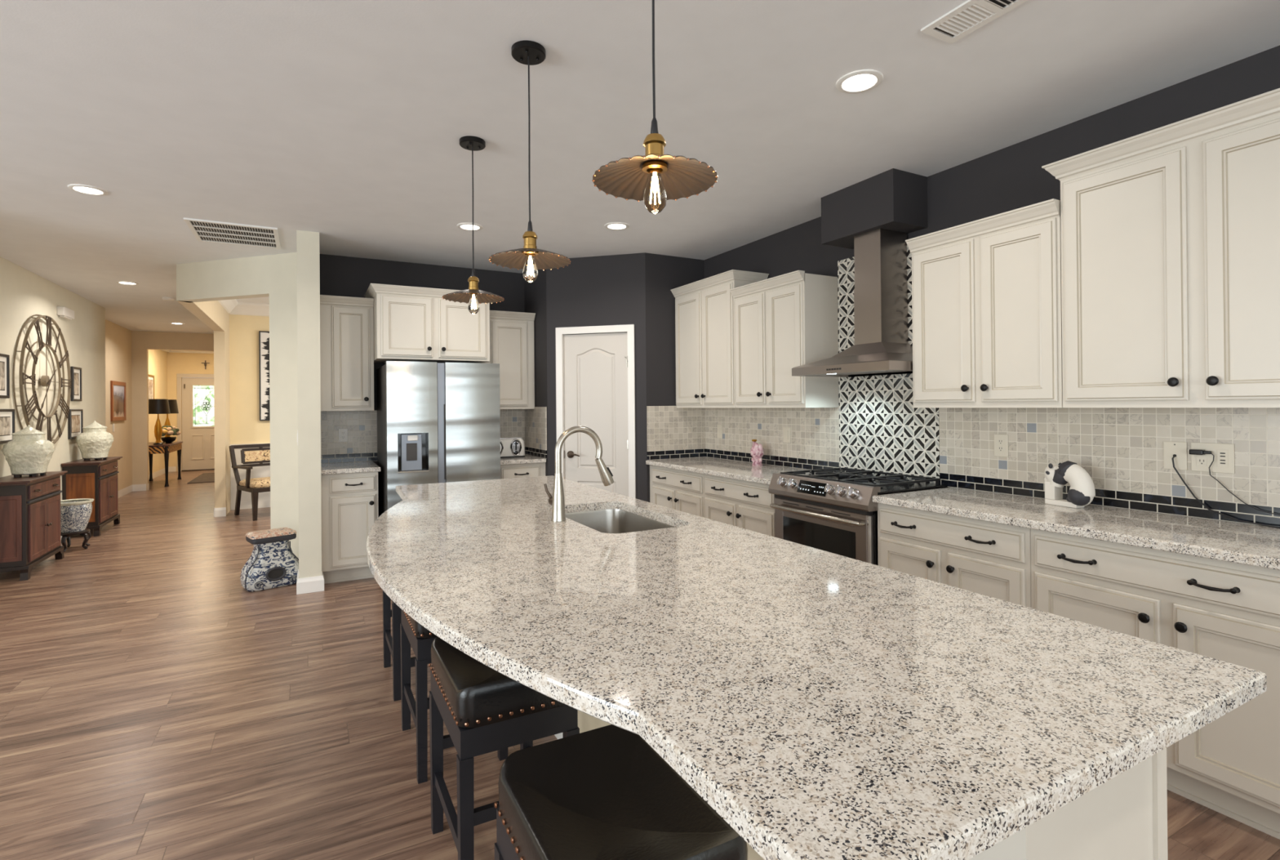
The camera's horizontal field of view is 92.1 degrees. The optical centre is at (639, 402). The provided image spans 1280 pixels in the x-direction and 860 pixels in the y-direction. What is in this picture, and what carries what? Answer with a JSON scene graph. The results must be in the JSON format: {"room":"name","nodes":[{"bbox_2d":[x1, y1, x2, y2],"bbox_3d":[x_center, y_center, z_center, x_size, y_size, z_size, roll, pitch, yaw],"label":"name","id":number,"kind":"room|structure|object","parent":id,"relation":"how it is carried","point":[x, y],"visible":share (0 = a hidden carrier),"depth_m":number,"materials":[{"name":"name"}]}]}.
{"room":"kitchen","nodes":[
{"label":"kitchen","id":0,"kind":"room"},
{"bbox_2d":[0,256,106,500],"bbox_3d":[-5.860,0.097,5.790,0.120,2.743,5.350,0,0,-28],"label":"wall","id":1,"kind":"structure","parent":0,"point":[24,293],"depth_m":6.46,"materials":[{"name":"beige paint"}]},
{"bbox_2d":[0,353,9,398],"bbox_3d":[-5.543,-0.236,5.350,0.025,0.385,0.310,0,0,-28],"label":"framed picture","id":2,"kind":"object","parent":1,"relation":"attached to","point":[4,358],"visible":1,"depth_m":5.42},
{"bbox_2d":[0,408,14,443],"bbox_3d":[-5.563,0.202,5.393,0.025,0.300,0.430,0,0,-28],"label":"framed picture","id":3,"kind":"object","parent":1,"relation":"attached to","point":[6,415],"visible":0.9,"depth_m":5.46},
{"bbox_2d":[0,417,10,435],"bbox_3d":[-5.563,0.202,5.393,0.004,0.154,0.284,0,0,-28],"label":"print","id":4,"kind":"object","parent":3,"relation":"attached to","point":[5,422],"depth_m":5.43},
{"bbox_2d":[12,314,71,444],"bbox_3d":[-5.964,-0.220,6.197,0.078,1.324,1.324,0,0,-28],"label":"wall clock","id":5,"kind":"object","parent":1,"relation":"attached to","point":[46,380],"visible":0.9,"depth_m":6.15,"materials":[{"name":"metal"}]},
{"bbox_2d":[57,306,74,319],"bbox_3d":[-6.289,-0.982,6.766,0.060,0.107,0.340,0,0,-28],"label":"door chime","id":6,"kind":"object","parent":1,"relation":"attached to","point":[65,313],"visible":1,"depth_m":6.69,"materials":[{"name":"white plastic"}]},
{"bbox_2d":[67,408,83,439],"bbox_3d":[-6.469,0.237,7.079,0.025,0.335,0.430,0,0,-28],"label":"framed picture","id":7,"kind":"object","parent":1,"relation":"attached to","point":[75,417],"visible":0.88,"depth_m":7.05},
{"bbox_2d":[70,366,81,400],"bbox_3d":[-6.487,-0.217,7.107,0.025,0.390,0.300,0,0,-28],"label":"framed picture","id":8,"kind":"object","parent":1,"relation":"attached to","point":[76,372],"visible":1,"depth_m":7.10},
{"bbox_2d":[105,319,132,490],"bbox_3d":[-8.057,0.126,9.264,0.120,2.743,2.849,0,0,-28],"label":"wall","id":9,"kind":"structure","parent":0,"point":[117,338],"depth_m":9.92,"materials":[{"name":"beige paint"}]},
{"bbox_2d":[110,380,126,421],"bbox_3d":[-8.242,-0.029,9.761,0.025,0.620,0.800,0,0,-28],"label":"framed picture","id":10,"kind":"object","parent":9,"relation":"attached to","point":[117,388],"visible":1,"depth_m":9.72},
{"bbox_2d":[113,384,124,417],"bbox_3d":[-8.242,-0.029,9.761,0.004,0.498,0.678,0,0,-28],"label":"print","id":11,"kind":"object","parent":10,"relation":"attached to","point":[118,389],"depth_m":9.76},
{"bbox_2d":[118,484,146,497],"bbox_3d":[-7.931,1.440,9.358,0.203,0.115,2.814,0,0,-28],"label":"baseboard","id":12,"kind":"structure","parent":9,"relation":"attached to","point":[133,487],"depth_m":10.51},
{"bbox_2d":[148,349,167,474],"bbox_3d":[-9.733,0.150,12.150,0.120,2.743,3.579,0,0,-28],"label":"wall","id":13,"kind":"structure","parent":0,"point":[157,358],"depth_m":12.91,"materials":[{"name":"beige paint"}]},
{"bbox_2d":[148,373,154,399],"bbox_3d":[-9.690,-0.199,12.220,0.025,0.720,0.620,0,0,-28],"label":"framed picture","id":14,"kind":"object","parent":13,"relation":"attached to","point":[151,378],"visible":0.41,"depth_m":12.30,"materials":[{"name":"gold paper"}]},
{"bbox_2d":[131,330,213,490],"bbox_3d":[-8.113,0.132,10.920,1.809,2.743,0.120,0,0,-28],"label":"wall","id":15,"kind":"structure","parent":0,"point":[142,341],"depth_m":10.62,"materials":[{"name":"beige paint"}]},
{"bbox_2d":[167,352,213,471],"bbox_3d":[-9.812,0.157,14.207,1.930,2.743,0.120,0,0,-28],"label":"wall","id":16,"kind":"structure","parent":0,"point":[177,362],"depth_m":13.86,"materials":[{"name":"beige paint"}]},
{"bbox_2d":[176,373,214,471],"bbox_3d":[-9.907,0.434,14.103,1.070,2.190,0.090,0,0,-28],"label":"door","id":17,"kind":"structure","parent":16,"relation":"in","point":[197,451],"depth_m":14.02,"materials":[{"name":"paint"}]},
{"bbox_2d":[177,300,231,515],"bbox_3d":[-6.614,0.067,10.170,0.120,2.843,10.020,0,0,-28],"label":"wall","id":18,"kind":"structure","parent":0,"point":[221,339],"depth_m":8.02,"materials":[{"name":"beige paint"}]},
{"bbox_2d":[176,252,298,558],"bbox_3d":[-3.599,0.077,5.582,1.417,2.743,0.120,-1,0,17],"label":"wall","id":19,"kind":"structure","parent":0,"point":[274,277],"depth_m":5.39,"materials":[{"name":"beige paint"}]},
{"bbox_2d":[229,314,270,506],"bbox_3d":[-3.775,0.032,9.608,4.350,2.860,0.100,0,0,-28],"label":"wall","id":20,"kind":"structure","parent":0,"point":[246,425],"depth_m":8.63,"materials":[{"name":"beige paint"}]},
{"bbox_2d":[217,298,269,316],"bbox_3d":[-3.077,-1.328,8.177,4.240,0.160,3.100,0,0,-28],"label":"trim","id":21,"kind":"structure","parent":20,"relation":"attached to","point":[231,306],"depth_m":8.57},
{"bbox_2d":[230,443,270,509],"bbox_3d":[-3.781,1.010,9.518,4.238,0.905,0.040,0,0,-28],"label":"trim","id":22,"kind":"structure","parent":20,"relation":"attached to","point":[256,471],"depth_m":8.60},
{"bbox_2d":[231,499,270,509],"bbox_3d":[-3.815,1.397,9.510,4.130,0.130,0.015,0,0,-28],"label":"baseboard","id":23,"kind":"structure","parent":20,"relation":"attached to","point":[266,503],"depth_m":8.63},
{"bbox_2d":[258,330,270,420],"bbox_3d":[-4.868,-0.385,8.943,1.100,1.260,0.040,0,0,-28],"label":"wall art","id":24,"kind":"object","parent":20,"relation":"attached to","point":[264,336],"visible":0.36,"depth_m":8.70},
{"bbox_2d":[235,296,269,303],"bbox_3d":[-2.838,-1.456,7.847,4.350,0.090,4.110,0,0,-28],"label":"ceiling","id":25,"kind":"structure","parent":0,"point":[257,300],"depth_m":8.35,"materials":[{"name":"paint"}]},
{"bbox_2d":[296,230,321,577],"bbox_3d":[-2.718,0.068,5.074,0.153,2.743,0.854,0,0,-28],"label":"wall partition","id":26,"kind":"structure","parent":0,"point":[307,242],"depth_m":4.70,"materials":[{"name":"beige paint"}]},
{"bbox_2d":[296,560,324,594],"bbox_3d":[-2.671,1.381,5.004,0.185,0.115,0.736,0,0,-28],"label":"baseboard","id":27,"kind":"structure","parent":26,"relation":"attached to","point":[312,584],"depth_m":4.68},
{"bbox_2d":[319,253,524,464],"bbox_3d":[-1.954,0.064,5.868,1.945,2.743,0.060,0,0,-28],"label":"wall","id":28,"kind":"structure","parent":0,"point":[340,275],"depth_m":5.73,"materials":[{"name":"paint"}]},
{"bbox_2d":[320,294,373,410],"bbox_3d":[-2.525,-0.410,5.311,0.411,0.953,0.357,0,0,-28],"label":"upper cabinet","id":29,"kind":"object","parent":28,"relation":"attached to","point":[346,322],"visible":0.96,"depth_m":5.19,"materials":[{"name":"paint"}]},
{"bbox_2d":[320,409,377,463],"bbox_3d":[-2.581,0.296,5.488,0.473,0.458,0.012,0,0,-28],"label":"backsplash","id":30,"kind":"structure","parent":28,"relation":"attached to","point":[361,445],"depth_m":5.49,"materials":[{"name":"tile"}]},
{"bbox_2d":[364,283,489,363],"bbox_3d":[-1.893,-0.667,5.494,0.975,0.601,0.637,0,0,-28],"label":"upper cabinet","id":31,"kind":"object","parent":28,"relation":"attached to","point":[411,323],"visible":0.95,"depth_m":5.22,"materials":[{"name":"paint"}]},
{"bbox_2d":[483,310,535,408],"bbox_3d":[-1.304,-0.401,5.968,0.503,0.918,0.355,0,0,-28],"label":"upper cabinet","id":32,"kind":"object","parent":28,"relation":"attached to","point":[511,333],"visible":0.78,"depth_m":5.87,"materials":[{"name":"paint"}]},
{"bbox_2d":[499,408,524,444],"bbox_3d":[-1.357,0.288,6.146,0.428,0.458,0.012,0,0,-28],"label":"backsplash","id":33,"kind":"structure","parent":28,"relation":"attached to","point":[512,420],"depth_m":6.19,"materials":[{"name":"tile"}]},
{"bbox_2d":[524,269,547,475],"bbox_3d":[-0.968,0.056,5.993,0.090,2.743,0.654,0,0,-28],"label":"wall","id":34,"kind":"structure","parent":0,"point":[535,292],"depth_m":5.86,"materials":[{"name":"paint"}]},
{"bbox_2d":[524,406,546,457],"bbox_3d":[-1.016,0.275,5.977,0.012,0.476,0.634,0,0,-28],"label":"backsplash","id":35,"kind":"structure","parent":34,"relation":"attached to","point":[535,420],"depth_m":5.92,"materials":[{"name":"tile"}]},
{"bbox_2d":[546,252,647,501],"bbox_3d":[-0.383,0.049,5.623,0.940,2.743,0.120,-1,0,15],"label":"wall","id":36,"kind":"structure","parent":0,"point":[602,290],"depth_m":5.55,"materials":[{"name":"paint"}]},
{"bbox_2d":[555,324,635,497],"bbox_3d":[-0.394,0.364,5.586,0.744,2.113,0.175,-1,0,15],"label":"door","id":37,"kind":"structure","parent":36,"relation":"in","point":[595,373],"depth_m":5.57,"materials":[{"name":"paint"}]},
{"bbox_2d":[0,0,1279,333],"bbox_3d":[-4.329,-1.340,5.290,9.400,0.100,22.600,0,0,-28],"label":"ceiling","id":38,"kind":"structure","parent":0,"point":[344,122],"depth_m":2.80,"materials":[{"name":"paint"}]},
{"bbox_2d":[67,184,108,195],"bbox_3d":[-3.368,-1.298,3.769,0.186,0.008,0.186,0,0,-28],"label":"recessed light","id":39,"kind":"object","parent":38,"relation":"in","point":[87,189],"visible":1,"depth_m":3.76,"materials":[{"name":"beige"}]},
{"bbox_2d":[183,217,280,248],"bbox_3d":[-3.110,-1.296,4.759,0.570,0.012,0.650,0,0,-28],"label":"ceiling vent","id":40,"kind":"object","parent":38,"relation":"in","point":[208,231],"visible":1,"depth_m":4.73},
{"bbox_2d":[457,222,482,230],"bbox_3d":[-1.269,-1.314,4.610,0.186,0.008,0.186,0,0,-28],"label":"recessed light","id":41,"kind":"object","parent":38,"relation":"in","point":[466,226],"visible":0.98,"depth_m":4.59,"materials":[{"name":"beige"}]},
{"bbox_2d":[441,135,504,314],"bbox_3d":[-0.846,-0.887,3.129,0.304,0.878,0.303,0,0,4],"label":"pendant lamp","id":42,"kind":"object","parent":38,"relation":"hanging from","point":[474,296],"visible":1,"depth_m":3.12,"materials":[{"name":"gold metal"}]},
{"bbox_2d":[467,275,479,289],"bbox_3d":[-0.843,-0.604,3.128,0.060,0.072,0.060,0,0,-28],"label":"socket","id":43,"kind":"object","parent":42,"relation":"attached to","point":[473,281],"depth_m":3.11,"materials":[{"name":"gold metal"}]},
{"bbox_2d":[488,40,570,282],"bbox_3d":[-0.417,-0.893,2.332,0.303,0.878,0.304,-1,0,30],"label":"pendant lamp","id":44,"kind":"object","parent":38,"relation":"hanging from","point":[529,258],"visible":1,"depth_m":2.33,"materials":[{"name":"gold metal"}]},
{"bbox_2d":[522,231,537,248],"bbox_3d":[-0.415,-0.610,2.331,0.060,0.072,0.060,0,0,-28],"label":"socket","id":45,"kind":"object","parent":44,"relation":"attached to","point":[530,237],"depth_m":2.31,"materials":[{"name":"gold metal"}]},
{"bbox_2d":[604,222,629,230],"bbox_3d":[-0.173,-1.323,4.626,0.186,0.008,0.186,0,0,-28],"label":"recessed light","id":46,"kind":"object","parent":38,"relation":"in","point":[613,225],"visible":1,"depth_m":4.61,"materials":[{"name":"beige"}]},
{"bbox_2d":[591,0,717,213],"bbox_3d":[0.033,-0.899,1.506,0.303,0.878,0.304,-1,0,30],"label":"pendant lamp","id":47,"kind":"object","parent":38,"relation":"hanging from","point":[655,177],"visible":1,"depth_m":1.50,"materials":[{"name":"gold metal"}]},
{"bbox_2d":[643,133,666,163],"bbox_3d":[0.036,-0.617,1.506,0.060,0.072,0.060,0,0,-28],"label":"socket","id":48,"kind":"object","parent":47,"relation":"attached to","point":[654,143],"depth_m":1.48,"materials":[{"name":"gold metal"}]},
{"bbox_2d":[835,69,883,93],"bbox_3d":[0.916,-1.339,2.579,0.186,0.008,0.186,0,0,-28],"label":"recessed light","id":49,"kind":"object","parent":38,"relation":"in","point":[864,80],"visible":1,"depth_m":2.57,"materials":[{"name":"beige"}]},
{"bbox_2d":[920,0,1028,44],"bbox_3d":[1.180,-1.342,2.087,0.170,0.009,0.400,0,0,-28],"label":"ceiling vent","id":50,"kind":"object","parent":38,"relation":"in","point":[969,16],"visible":1,"depth_m":2.15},
{"bbox_2d":[0,469,1279,859],"bbox_3d":[-3.065,1.494,5.720,12.000,0.100,23.000,0,0,-28],"label":"floor","id":51,"kind":"structure","parent":0,"point":[154,704],"depth_m":2.80,"materials":[{"name":"brown wood"}]},
{"bbox_2d":[0,471,67,580],"bbox_3d":[-5.381,1.053,5.404,0.337,0.820,0.910,0,0,-28],"label":"base cabinet","id":52,"kind":"object","parent":51,"relation":"on","point":[30,506],"visible":0.96,"depth_m":5.15,"materials":[{"name":"brown wood"}]},
{"bbox_2d":[1,424,54,477],"bbox_3d":[-5.374,0.416,5.430,0.327,0.452,0.329,0,0,-28],"label":"ginger jar","id":53,"kind":"object","parent":52,"relation":"on","point":[28,452],"visible":1,"depth_m":5.34,"materials":[{"name":"ceramic"}]},
{"bbox_2d":[60,528,91,551],"bbox_3d":[-5.721,1.376,6.205,0.311,0.184,0.313,0,0,-28],"label":"stand","id":54,"kind":"object","parent":51,"relation":"on","point":[86,533],"visible":0.67,"depth_m":6.20,"materials":[{"name":"brown wood"}]},
{"bbox_2d":[60,497,93,532],"bbox_3d":[-5.718,1.133,6.216,0.336,0.300,0.336,0,0,-28],"label":"planter","id":55,"kind":"object","parent":54,"relation":"on","point":[75,513],"visible":0.71,"depth_m":6.14,"materials":[{"name":"ceramic"}]},
{"bbox_2d":[61,456,122,536],"bbox_3d":[-6.319,1.066,7.148,0.337,0.820,0.910,0,0,-28],"label":"sideboard","id":56,"kind":"object","parent":51,"relation":"on","point":[95,479],"visible":0.88,"depth_m":6.85,"materials":[{"name":"brown wood"}]},
{"bbox_2d":[75,420,114,460],"bbox_3d":[-6.278,0.429,7.112,0.327,0.452,0.329,0,0,-28],"label":"ginger jar","id":57,"kind":"object","parent":56,"relation":"on","point":[95,442],"visible":1,"depth_m":7.02,"materials":[{"name":"ceramic"}]},
{"bbox_2d":[148,440,182,486],"bbox_3d":[-9.055,1.138,11.626,0.543,0.752,1.330,0,0,-28],"label":"console table","id":58,"kind":"object","parent":51,"relation":"on","point":[166,448],"visible":0.7,"depth_m":11.27,"materials":[{"name":"brown wood"}]},
{"bbox_2d":[148,399,170,444],"bbox_3d":[-8.829,0.343,11.316,0.356,0.830,0.356,0,0,-28],"label":"table lamp","id":59,"kind":"object","parent":58,"relation":"on","point":[157,406],"visible":0.97,"depth_m":11.26,"materials":[{"name":"gold metal"}]},
{"bbox_2d":[162,399,178,442],"bbox_3d":[-9.232,0.349,12.065,0.356,0.830,0.356,0,0,-28],"label":"table lamp","id":60,"kind":"object","parent":58,"relation":"on","point":[173,406],"visible":0.3,"depth_m":12.03,"materials":[{"name":"fabric"}]},
{"bbox_2d":[160,425,181,443],"bbox_3d":[-8.943,0.590,11.701,0.349,0.341,0.457,0,0,-21],"label":"fruit bowl","id":61,"kind":"object","parent":58,"relation":"on","point":[166,429],"visible":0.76,"depth_m":11.63,"materials":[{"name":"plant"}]},
{"bbox_2d":[186,472,214,483],"bbox_3d":[-8.559,1.506,12.645,0.880,0.011,2.000,0,0,-28],"label":"entry rug","id":62,"kind":"object","parent":51,"relation":"on","point":[205,477],"visible":0.36,"depth_m":12.21,"materials":[{"name":"fabric"}]},
{"bbox_2d":[228,443,270,520],"bbox_3d":[-4.881,1.011,8.140,0.715,0.923,0.711,-1,0,39],"label":"armchair","id":63,"kind":"object","parent":51,"relation":"on","point":[261,455],"visible":0.53,"depth_m":8.06,"materials":[{"name":"brown wood"}]},
{"bbox_2d":[239,476,270,488],"bbox_3d":[-4.830,1.022,8.099,0.553,0.087,0.609,-1,0,39],"label":"seat cushion","id":64,"kind":"object","parent":63,"relation":"on","point":[264,482],"depth_m":7.80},
{"bbox_2d":[244,449,270,462],"bbox_3d":[-5.106,0.705,8.320,0.061,0.150,0.414,-1,0,39],"label":"cushion","id":65,"kind":"object","parent":63,"relation":"on","point":[250,455],"depth_m":8.27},
{"bbox_2d":[240,527,298,591],"bbox_3d":[-2.911,1.225,4.879,0.415,0.430,0.264,0,0,-44],"label":"garden stool","id":66,"kind":"object","parent":51,"relation":"on","point":[272,562],"visible":0.98,"depth_m":4.79,"materials":[{"name":"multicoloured ceramic"}]},
{"bbox_2d":[320,471,378,583],"bbox_3d":[-2.447,1.001,5.187,0.413,0.873,0.650,0,0,-28],"label":"base cabinet","id":67,"kind":"object","parent":51,"relation":"on","point":[349,500],"visible":0.98,"depth_m":4.93,"materials":[{"name":"paint"}]},
{"bbox_2d":[320,461,380,474],"bbox_3d":[-2.446,0.541,5.192,0.429,0.036,0.632,0,0,-28],"label":"countertop","id":68,"kind":"structure","parent":67,"relation":"on","point":[362,466],"depth_m":5.00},
{"bbox_2d":[382,590,401,700],"bbox_3d":[-1.134,1.098,3.225,0.355,0.644,0.475,0,0,-28],"label":"bar stool","id":69,"kind":"object","parent":51,"relation":"on","point":[392,646],"visible":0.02,"depth_m":2.96,"materials":[{"name":"wood"}]},
{"bbox_2d":[376,360,500,516],"bbox_3d":[-1.784,0.550,5.438,0.905,1.765,0.814,0,0,-28],"label":"refrigerator","id":70,"kind":"object","parent":51,"relation":"on","point":[437,422],"visible":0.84,"depth_m":5.09,"materials":[{"name":"silver metal"}]},
{"bbox_2d":[400,608,507,783],"bbox_3d":[-0.786,1.093,2.578,0.355,0.644,0.475,0,0,-28],"label":"bar stool","id":71,"kind":"object","parent":51,"relation":"on","point":[413,633],"visible":0.23,"depth_m":2.32,"materials":[{"name":"wood"}]},
{"bbox_2d":[428,635,579,859],"bbox_3d":[-0.438,1.088,1.930,0.355,0.644,0.475,0,0,-28],"label":"bar stool","id":72,"kind":"object","parent":51,"relation":"on","point":[482,709],"visible":0.55,"depth_m":1.73,"materials":[{"name":"black leather"}]},
{"bbox_2d":[500,462,545,478],"bbox_3d":[-1.193,0.992,5.861,0.437,0.873,0.650,0,0,-28],"label":"base cabinet","id":73,"kind":"object","parent":51,"relation":"on","point":[530,469],"visible":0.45,"depth_m":5.61,"materials":[{"name":"paint"}]},
{"bbox_2d":[500,453,546,464],"bbox_3d":[-1.209,0.533,5.857,0.442,0.036,0.632,0,0,-28],"label":"countertop","id":74,"kind":"structure","parent":73,"relation":"on","point":[527,459],"depth_m":5.63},
{"bbox_2d":[500,436,524,457],"bbox_3d":[-1.296,0.423,5.879,0.370,0.184,0.250,0,0,-28],"label":"toaster","id":75,"kind":"object","parent":74,"relation":"on","point":[510,446],"visible":0.47,"depth_m":5.82,"materials":[{"name":"white plastic"}]},
{"bbox_2d":[494,724,747,859],"bbox_3d":[-0.052,1.082,1.213,0.355,0.644,0.475,0,0,-28],"label":"bar stool","id":76,"kind":"object","parent":51,"relation":"on","point":[602,793],"visible":0.99,"depth_m":1.24,"materials":[{"name":"black leather"}]},
{"bbox_2d":[649,464,704,517],"bbox_3d":[0.529,0.975,5.206,0.650,0.873,0.852,0,0,-28],"label":"base cabinet","id":77,"kind":"object","parent":51,"relation":"on","point":[683,491],"visible":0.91,"depth_m":5.00,"materials":[{"name":"paint"}]},
{"bbox_2d":[645,457,817,484],"bbox_3d":[0.725,0.513,4.837,0.632,0.036,1.673,0,0,-28],"label":"countertop","id":78,"kind":"structure","parent":77,"relation":"on","point":[735,469],"depth_m":4.73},
{"bbox_2d":[750,439,764,465],"bbox_3d":[0.927,0.390,4.888,0.109,0.205,0.108,-1,0,10],"label":"figurine","id":79,"kind":"object","parent":78,"relation":"on","point":[757,451],"visible":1,"depth_m":4.85,"materials":[{"name":"pink glass"}]},
{"bbox_2d":[704,474,774,536],"bbox_3d":[0.928,0.970,4.464,0.650,0.873,0.828,0,0,-28],"label":"base cabinet","id":80,"kind":"object","parent":51,"relation":"on","point":[742,504],"visible":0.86,"depth_m":4.29,"materials":[{"name":"paint"}]},
{"bbox_2d":[768,466,947,564],"bbox_3d":[1.281,0.918,3.729,0.704,0.965,0.795,0,0,-28],"label":"gas range","id":81,"kind":"object","parent":51,"relation":"on","point":[831,511],"visible":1,"depth_m":3.53,"materials":[{"name":"silver metal"}]},
{"bbox_2d":[814,474,947,493],"bbox_3d":[1.317,0.480,3.750,0.615,0.012,0.775,0,0,-28],"label":"cooktop","id":82,"kind":"object","parent":81,"relation":"in","point":[917,486],"depth_m":3.47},
{"bbox_2d":[554,710,1168,859],"bbox_3d":[-0.157,0.972,2.509,0.889,0.874,3.418,0,0,-28],"label":"kitchen island","id":83,"kind":"object","parent":51,"relation":"on","point":[1125,816],"visible":0.02,"depth_m":1.13,"materials":[{"name":"paint"}]},
{"bbox_2d":[366,475,1266,859],"bbox_3d":[-0.330,0.515,2.390,1.333,0.038,3.640,0,0,-28],"label":"island countertop","id":84,"kind":"structure","parent":83,"relation":"on","point":[824,704],"depth_m":1.14,"materials":[{"name":"stone"}]},
{"bbox_2d":[543,425,613,521],"bbox_3d":[-0.260,0.297,2.685,0.301,0.398,0.103,0,0,-28],"label":"kitchen faucet","id":85,"kind":"object","parent":84,"relation":"on","point":[557,500],"visible":1,"depth_m":2.61,"materials":[{"name":"silver metal"}]},
{"bbox_2d":[564,508,673,533],"bbox_3d":[-0.118,0.636,2.730,0.440,0.204,0.770,0,0,-28],"label":"sink","id":86,"kind":"object","parent":84,"relation":"in","point":[607,520],"visible":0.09,"depth_m":3.07,"materials":[{"name":"silver metal"}]},
{"bbox_2d":[877,502,1031,607],"bbox_3d":[1.686,0.959,3.053,0.650,0.873,0.785,0,0,-28],"label":"base cabinet","id":87,"kind":"object","parent":51,"relation":"on","point":[988,558],"visible":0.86,"depth_m":2.85,"materials":[{"name":"paint"}]},
{"bbox_2d":[1030,528,1279,839],"bbox_3d":[2.093,0.953,2.296,0.650,0.873,0.930,0,0,-28],"label":"base cabinet","id":88,"kind":"object","parent":51,"relation":"on","point":[1228,611],"visible":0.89,"depth_m":2.08,"materials":[{"name":"paint"}]},
{"bbox_2d":[872,487,1279,569],"bbox_3d":[1.906,0.496,2.641,0.632,0.036,1.714,0,0,-28],"label":"countertop","id":89,"kind":"structure","parent":88,"relation":"on","point":[1257,545],"depth_m":2.46,"materials":[{"name":"stone"}]},
{"bbox_2d":[1044,460,1095,507],"bbox_3d":[1.977,0.372,2.856,0.104,0.211,0.219,0,0,-21],"label":"figurine","id":90,"kind":"object","parent":89,"relation":"on","point":[1082,491],"visible":1,"depth_m":2.83,"materials":[{"name":"ceramic"}]},
{"bbox_2d":[1189,448,1279,515],"bbox_3d":[2.365,0.330,2.396,0.033,0.281,0.367,0,0,-26],"label":"charger","id":91,"kind":"object","parent":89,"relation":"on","point":[1192,451],"visible":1,"depth_m":2.50,"materials":[{"name":"plastic"}]},
{"bbox_2d":[644,252,706,502],"bbox_3d":[0.304,0.044,5.647,0.627,2.743,0.120,0,0,-28],"label":"wall","id":92,"kind":"structure","parent":0,"point":[663,273],"depth_m":5.53,"materials":[{"name":"paint"}]},
{"bbox_2d":[646,405,705,459],"bbox_3d":[0.334,0.263,5.586,0.611,0.476,0.012,0,0,-28],"label":"backsplash","id":93,"kind":"structure","parent":92,"relation":"attached to","point":[673,432],"depth_m":5.57,"materials":[{"name":"tile"}]},
{"bbox_2d":[821,168,927,248],"bbox_3d":[1.447,-1.192,3.856,0.295,0.303,0.565,0,0,-28],"label":"wall","id":94,"kind":"structure","parent":0,"point":[894,199],"depth_m":3.67,"materials":[{"name":"paint"}]},
{"bbox_2d":[704,45,1279,526],"bbox_3d":[1.833,0.024,3.591,0.120,2.743,5.190,0,0,-28],"label":"wall","id":95,"kind":"structure","parent":0,"point":[1012,177],"depth_m":3.19,"materials":[{"name":"paint"}]},
{"bbox_2d":[670,269,768,407],"bbox_3d":[0.655,-0.493,5.242,0.358,1.064,0.927,0,0,-28],"label":"upper cabinet","id":96,"kind":"object","parent":95,"relation":"attached to","point":[704,308],"visible":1,"depth_m":5.12,"materials":[{"name":"paint"}]},
{"bbox_2d":[705,407,839,472],"bbox_3d":[0.999,0.264,5.006,0.011,0.458,1.640,0,0,-28],"label":"backsplash","id":97,"kind":"structure","parent":95,"relation":"attached to","point":[814,444],"depth_m":4.85,"materials":[{"name":"tile"}]},
{"bbox_2d":[728,270,839,407],"bbox_3d":[1.035,-0.425,4.536,0.358,0.917,0.769,0,0,-28],"label":"upper cabinet","id":98,"kind":"object","parent":95,"relation":"attached to","point":[783,322],"visible":1,"depth_m":4.29,"materials":[{"name":"paint"}]},
{"bbox_2d":[791,227,912,377],"bbox_3d":[1.369,-0.609,3.772,0.486,0.862,0.760,0,0,-28],"label":"range hood","id":99,"kind":"object","parent":95,"relation":"attached to","point":[882,346],"visible":0.98,"depth_m":3.73,"materials":[{"name":"silver metal"}]},
{"bbox_2d":[837,244,939,483],"bbox_3d":[1.564,-0.243,3.946,0.013,1.485,0.768,0,0,-28],"label":"backsplash","id":100,"kind":"structure","parent":95,"relation":"attached to","point":[881,429],"depth_m":3.96,"materials":[{"name":"tile"}]},
{"bbox_2d":[905,198,1062,407],"bbox_3d":[1.793,-0.436,3.127,0.358,0.917,0.762,0,0,-28],"label":"upper cabinet","id":101,"kind":"object","parent":95,"relation":"attached to","point":[987,309],"visible":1,"depth_m":2.99,"materials":[{"name":"paint"}]},
{"bbox_2d":[938,407,1279,526],"bbox_3d":[2.355,0.245,2.483,0.011,0.458,2.548,0,0,-28],"label":"backsplash","id":102,"kind":"structure","parent":95,"relation":"attached to","point":[1121,449],"depth_m":2.77,"materials":[{"name":"tile"}]},
{"bbox_2d":[994,434,1008,457],"bbox_3d":[1.916,0.225,3.278,0.008,0.118,0.074,0,0,-28],"label":"wall outlet","id":103,"kind":"object","parent":102,"relation":"attached to","point":[1001,441],"visible":1,"depth_m":3.27,"materials":[{"name":"beige plastic"}]},
{"bbox_2d":[1163,440,1186,470],"bbox_3d":[2.270,0.223,2.619,0.009,0.118,0.080,0,0,-28],"label":"cable plate","id":104,"kind":"object","parent":102,"relation":"attached to","point":[1179,449],"visible":1,"depth_m":2.62,"materials":[{"name":"beige plastic"}]},
{"bbox_2d":[1171,454,1279,528],"bbox_3d":[2.347,0.345,2.404,0.049,0.253,0.460,0,0,-25],"label":"cable","id":105,"kind":"object","parent":104,"relation":"hanging from","point":[1174,455],"visible":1,"depth_m":2.52,"materials":[{"name":"rubber"}]},
{"bbox_2d":[1191,442,1234,473],"bbox_3d":[2.328,0.222,2.512,0.008,0.118,0.136,0,0,-28],"label":"wall outlet","id":106,"kind":"object","parent":102,"relation":"attached to","point":[1224,453],"visible":1,"depth_m":2.50,"materials":[{"name":"beige plastic"}]},
{"bbox_2d":[1041,88,1279,407],"bbox_3d":[2.184,-0.521,2.397,0.358,1.075,0.990,0,0,-28],"label":"upper cabinet","id":107,"kind":"object","parent":95,"relation":"attached to","point":[1171,233],"visible":1,"depth_m":2.35,"materials":[{"name":"paint"}]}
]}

